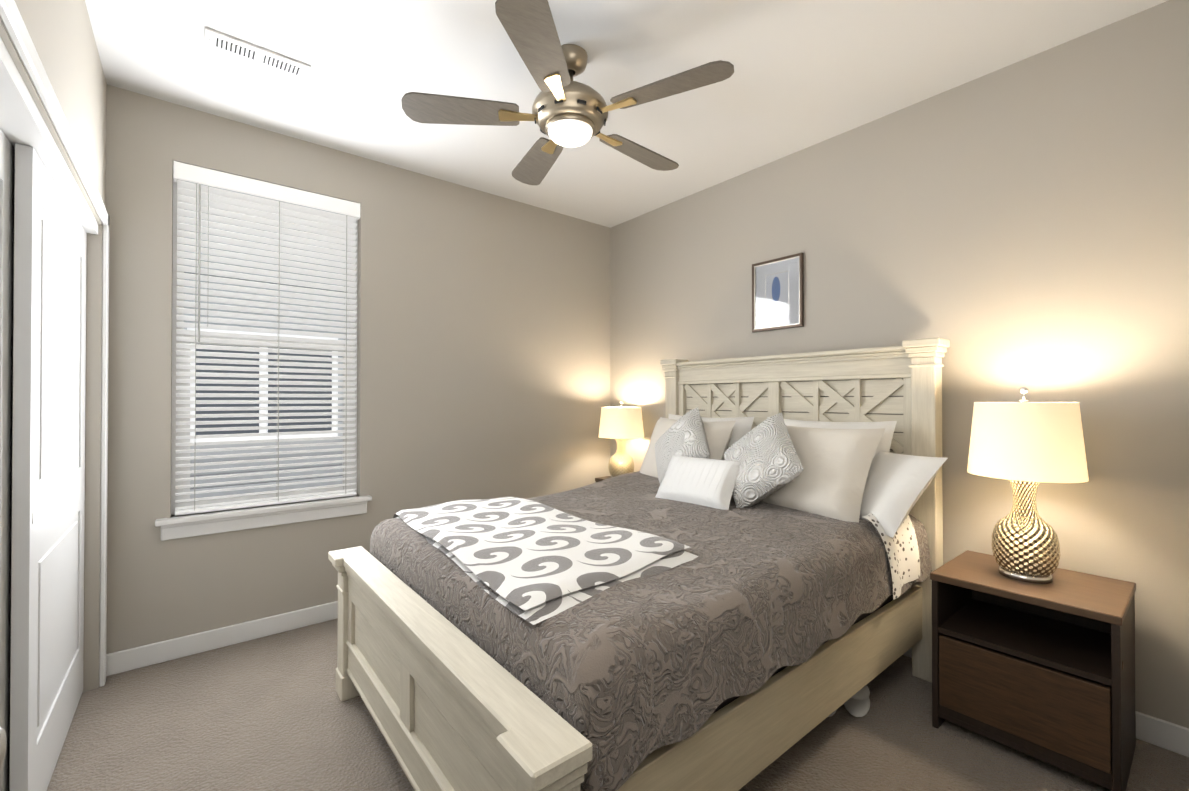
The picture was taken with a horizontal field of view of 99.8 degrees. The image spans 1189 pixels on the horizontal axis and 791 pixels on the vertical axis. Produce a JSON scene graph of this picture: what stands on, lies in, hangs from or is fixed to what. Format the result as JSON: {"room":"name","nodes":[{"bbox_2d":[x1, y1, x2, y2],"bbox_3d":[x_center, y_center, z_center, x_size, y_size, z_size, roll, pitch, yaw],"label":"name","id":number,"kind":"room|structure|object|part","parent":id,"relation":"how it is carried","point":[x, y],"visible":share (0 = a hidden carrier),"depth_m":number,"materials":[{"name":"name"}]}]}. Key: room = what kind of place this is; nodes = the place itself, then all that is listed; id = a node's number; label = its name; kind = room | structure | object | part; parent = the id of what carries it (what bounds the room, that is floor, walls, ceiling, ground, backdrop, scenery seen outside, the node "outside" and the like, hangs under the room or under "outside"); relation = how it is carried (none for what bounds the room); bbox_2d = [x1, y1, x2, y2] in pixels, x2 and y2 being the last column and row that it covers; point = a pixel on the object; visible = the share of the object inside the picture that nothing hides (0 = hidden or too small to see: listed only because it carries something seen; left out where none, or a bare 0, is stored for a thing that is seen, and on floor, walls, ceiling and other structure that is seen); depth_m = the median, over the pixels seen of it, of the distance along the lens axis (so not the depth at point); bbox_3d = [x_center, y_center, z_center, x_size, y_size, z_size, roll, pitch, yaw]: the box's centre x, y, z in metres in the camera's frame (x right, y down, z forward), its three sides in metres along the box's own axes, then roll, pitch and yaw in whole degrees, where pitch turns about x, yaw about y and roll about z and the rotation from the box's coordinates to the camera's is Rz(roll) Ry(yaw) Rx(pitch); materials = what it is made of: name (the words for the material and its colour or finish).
{"room":"bedroom","nodes":[
{"label":"bedroom","id":0,"kind":"room"},
{"bbox_2d":[10,173,14,688],"bbox_3d":[-1.879,-0.085,1.089,0.660,2.740,2.290,0,-1,-39],"label":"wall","id":1,"kind":"structure","parent":0,"point":[12,437],"depth_m":2.09,"materials":[{"name":"beige paint"}]},
{"bbox_2d":[0,129,86,790],"bbox_3d":[-1.659,0.281,1.425,0.080,1.990,1.892,0,-1,-39],"label":"closet doors","id":2,"kind":"structure","parent":1,"relation":"in","point":[43,239],"depth_m":1.54,"materials":[{"name":"white wood"}]},
{"bbox_2d":[0,0,1188,727],"bbox_3d":[1.014,-0.088,0.711,3.060,2.740,0.140,0,-1,-39],"label":"wall","id":3,"kind":"structure","parent":0,"point":[1008,232],"depth_m":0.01,"materials":[{"name":"beige paint"}]},
{"bbox_2d":[0,727,6,769],"bbox_3d":[-0.415,0.252,0.208,0.098,2.030,0.819,0,-1,-39],"label":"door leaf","id":4,"kind":"structure","parent":3,"relation":"in","point":[3,740],"depth_m":0.50,"materials":[{"name":"white wood"}]},
{"bbox_2d":[0,0,108,686],"bbox_3d":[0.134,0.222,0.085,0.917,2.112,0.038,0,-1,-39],"label":"door frame","id":5,"kind":"structure","parent":3,"relation":"attached to","point":[22,122],"depth_m":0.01,"materials":[{"name":"white wood"}]},
{"bbox_2d":[106,601,337,675],"bbox_3d":[-1.068,1.251,3.256,3.060,0.100,0.030,0,-1,-39],"label":"baseboard","id":6,"kind":"structure","parent":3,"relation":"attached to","point":[167,650],"depth_m":2.55,"materials":[{"name":"white wood"}]},
{"bbox_2d":[155,165,371,540],"bbox_3d":[-1.772,-0.227,2.770,0.980,1.869,0.185,0,-1,-39],"label":"window","id":7,"kind":"structure","parent":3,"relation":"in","point":[193,525],"depth_m":2.69,"materials":[{"name":"white wood"}]},
{"bbox_2d":[174,161,359,515],"bbox_3d":[-1.764,-0.280,2.760,0.862,1.757,0.078,0,-1,-39],"label":"window blind","id":8,"kind":"object","parent":7,"relation":"attached to","point":[218,180],"visible":1,"depth_m":2.73,"materials":[{"name":"white plastic"}]},
{"bbox_2d":[752,252,803,331],"bbox_3d":[1.107,-0.616,3.040,0.022,0.430,0.335,0,-1,-39],"label":"picture frame","id":9,"kind":"object","parent":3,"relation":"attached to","point":[777,293],"visible":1,"depth_m":3.03,"materials":[{"name":"white paper"}]},
{"bbox_2d":[903,647,1188,756],"bbox_3d":[1.148,1.249,2.985,0.018,0.100,3.240,0,-1,-39],"label":"baseboard","id":10,"kind":"structure","parent":3,"relation":"attached to","point":[1167,735],"depth_m":1.83,"materials":[{"name":"white"}]},
{"bbox_2d":[9,618,1188,790],"bbox_3d":[0.028,1.337,1.363,4.080,0.100,4.630,0,-1,-39],"label":"floor","id":11,"kind":"structure","parent":0,"point":[273,712],"depth_m":1.85,"materials":[{"name":"carpet"}]},
{"bbox_2d":[595,476,610,481],"bbox_3d":[0.232,0.970,3.841,0.326,0.670,0.328,0,-1,-39],"label":"nightstand","id":12,"kind":"object","parent":11,"relation":"on","point":[597,479],"visible":0.04,"depth_m":3.85,"materials":[{"name":"brown wood"}]},
{"bbox_2d":[599,401,643,477],"bbox_3d":[0.206,0.338,3.850,0.351,0.595,0.351,0,-1,-39],"label":"lamp","id":13,"kind":"object","parent":12,"relation":"on","point":[621,425],"visible":0.85,"depth_m":3.74,"materials":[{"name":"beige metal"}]},
{"bbox_2d":[328,337,949,790],"bbox_3d":[0.259,0.518,2.207,2.234,1.550,1.782,0,-1,-39],"label":"bed","id":14,"kind":"object","parent":11,"relation":"on","point":[726,585],"visible":1,"depth_m":1.68,"materials":[{"name":"grey fabric"}]},
{"bbox_3d":[-0.584,0.984,1.579,0.139,0.610,1.680,0,-1,-39],"label":"footboard","id":15,"kind":"part","parent":14,"relation":"part of","materials":[{"name":"white wood"}]},
{"bbox_2d":[393,497,697,624],"bbox_3d":[-0.300,0.627,1.953,0.720,0.236,1.380,0,-1,-39],"label":"throw","id":16,"kind":"object","parent":14,"relation":"on","point":[504,560],"depth_m":1.64,"materials":[{"name":"white fabric"}]},
{"bbox_2d":[370,471,931,790],"bbox_3d":[0.241,0.721,2.247,1.949,0.489,1.620,0,-1,-39],"label":"quilt","id":17,"kind":"object","parent":14,"relation":"on","point":[667,626],"depth_m":1.53,"materials":[{"name":"grey fabric"}]},
{"bbox_3d":[0.236,0.939,2.243,2.010,0.710,1.528,0,-1,-39],"label":"frame","id":18,"kind":"part","parent":14,"relation":"part of","materials":[{"name":"white wood"}]},
{"bbox_3d":[1.043,0.523,2.900,0.142,1.550,1.692,0,-1,-39],"label":"headboard","id":19,"kind":"part","parent":14,"relation":"part of","materials":[{"name":"white wood"}]},
{"bbox_2d":[828,685,869,716],"bbox_3d":[1.036,1.271,2.125,0.342,0.052,0.251,0,-1,-39],"label":"slippers","id":20,"kind":"object","parent":11,"relation":"on","point":[857,704],"visible":0.21,"depth_m":2.07,"materials":[{"name":"white fabric"}]},
{"bbox_2d":[930,550,1135,790],"bbox_3d":[1.653,0.991,1.896,0.466,0.600,0.518,0,-1,-39],"label":"nightstand","id":21,"kind":"object","parent":11,"relation":"on","point":[1044,672],"visible":0.96,"depth_m":1.78,"materials":[{"name":"brown wood"}]},
{"bbox_2d":[967,386,1088,583],"bbox_3d":[1.645,0.328,1.915,0.351,0.726,0.351,0,-1,-39],"label":"lamp","id":22,"kind":"object","parent":21,"relation":"on","point":[1025,449],"visible":1,"depth_m":1.83,"materials":[{"name":"beige fabric"}]},
{"bbox_2d":[85,0,1168,227],"bbox_3d":[0.028,-1.503,1.383,4.080,0.100,4.630,0,-1,-39],"label":"ceiling","id":23,"kind":"structure","parent":0,"point":[807,73],"depth_m":2.21,"materials":[{"name":"white paint"}]},
{"bbox_2d":[204,28,310,80],"bbox_3d":[-1.423,-1.439,2.125,0.370,0.016,0.120,0,-1,-39],"label":"ceiling vent","id":24,"kind":"object","parent":23,"relation":"in","point":[219,41],"visible":1,"depth_m":2.11,"materials":[{"name":"white metal"}]},
{"bbox_2d":[401,0,733,184],"bbox_3d":[-0.076,-1.261,2.168,1.288,0.371,1.319,0,-1,-39],"label":"fan","id":25,"kind":"object","parent":23,"relation":"hanging from","point":[567,111],"visible":1,"depth_m":2.02,"materials":[{"name":"brown wood"}]},
{"label":"outside","id":26,"kind":"structure","parent":0,"visible":0},
{"bbox_2d":[183,181,347,498],"bbox_3d":[-2.421,-1.193,4.101,10.000,7.000,2.640,0,-1,-39],"label":"house","id":27,"kind":"structure","parent":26,"point":[261,437],"depth_m":4.86,"materials":[{"name":"white"}]}
]}

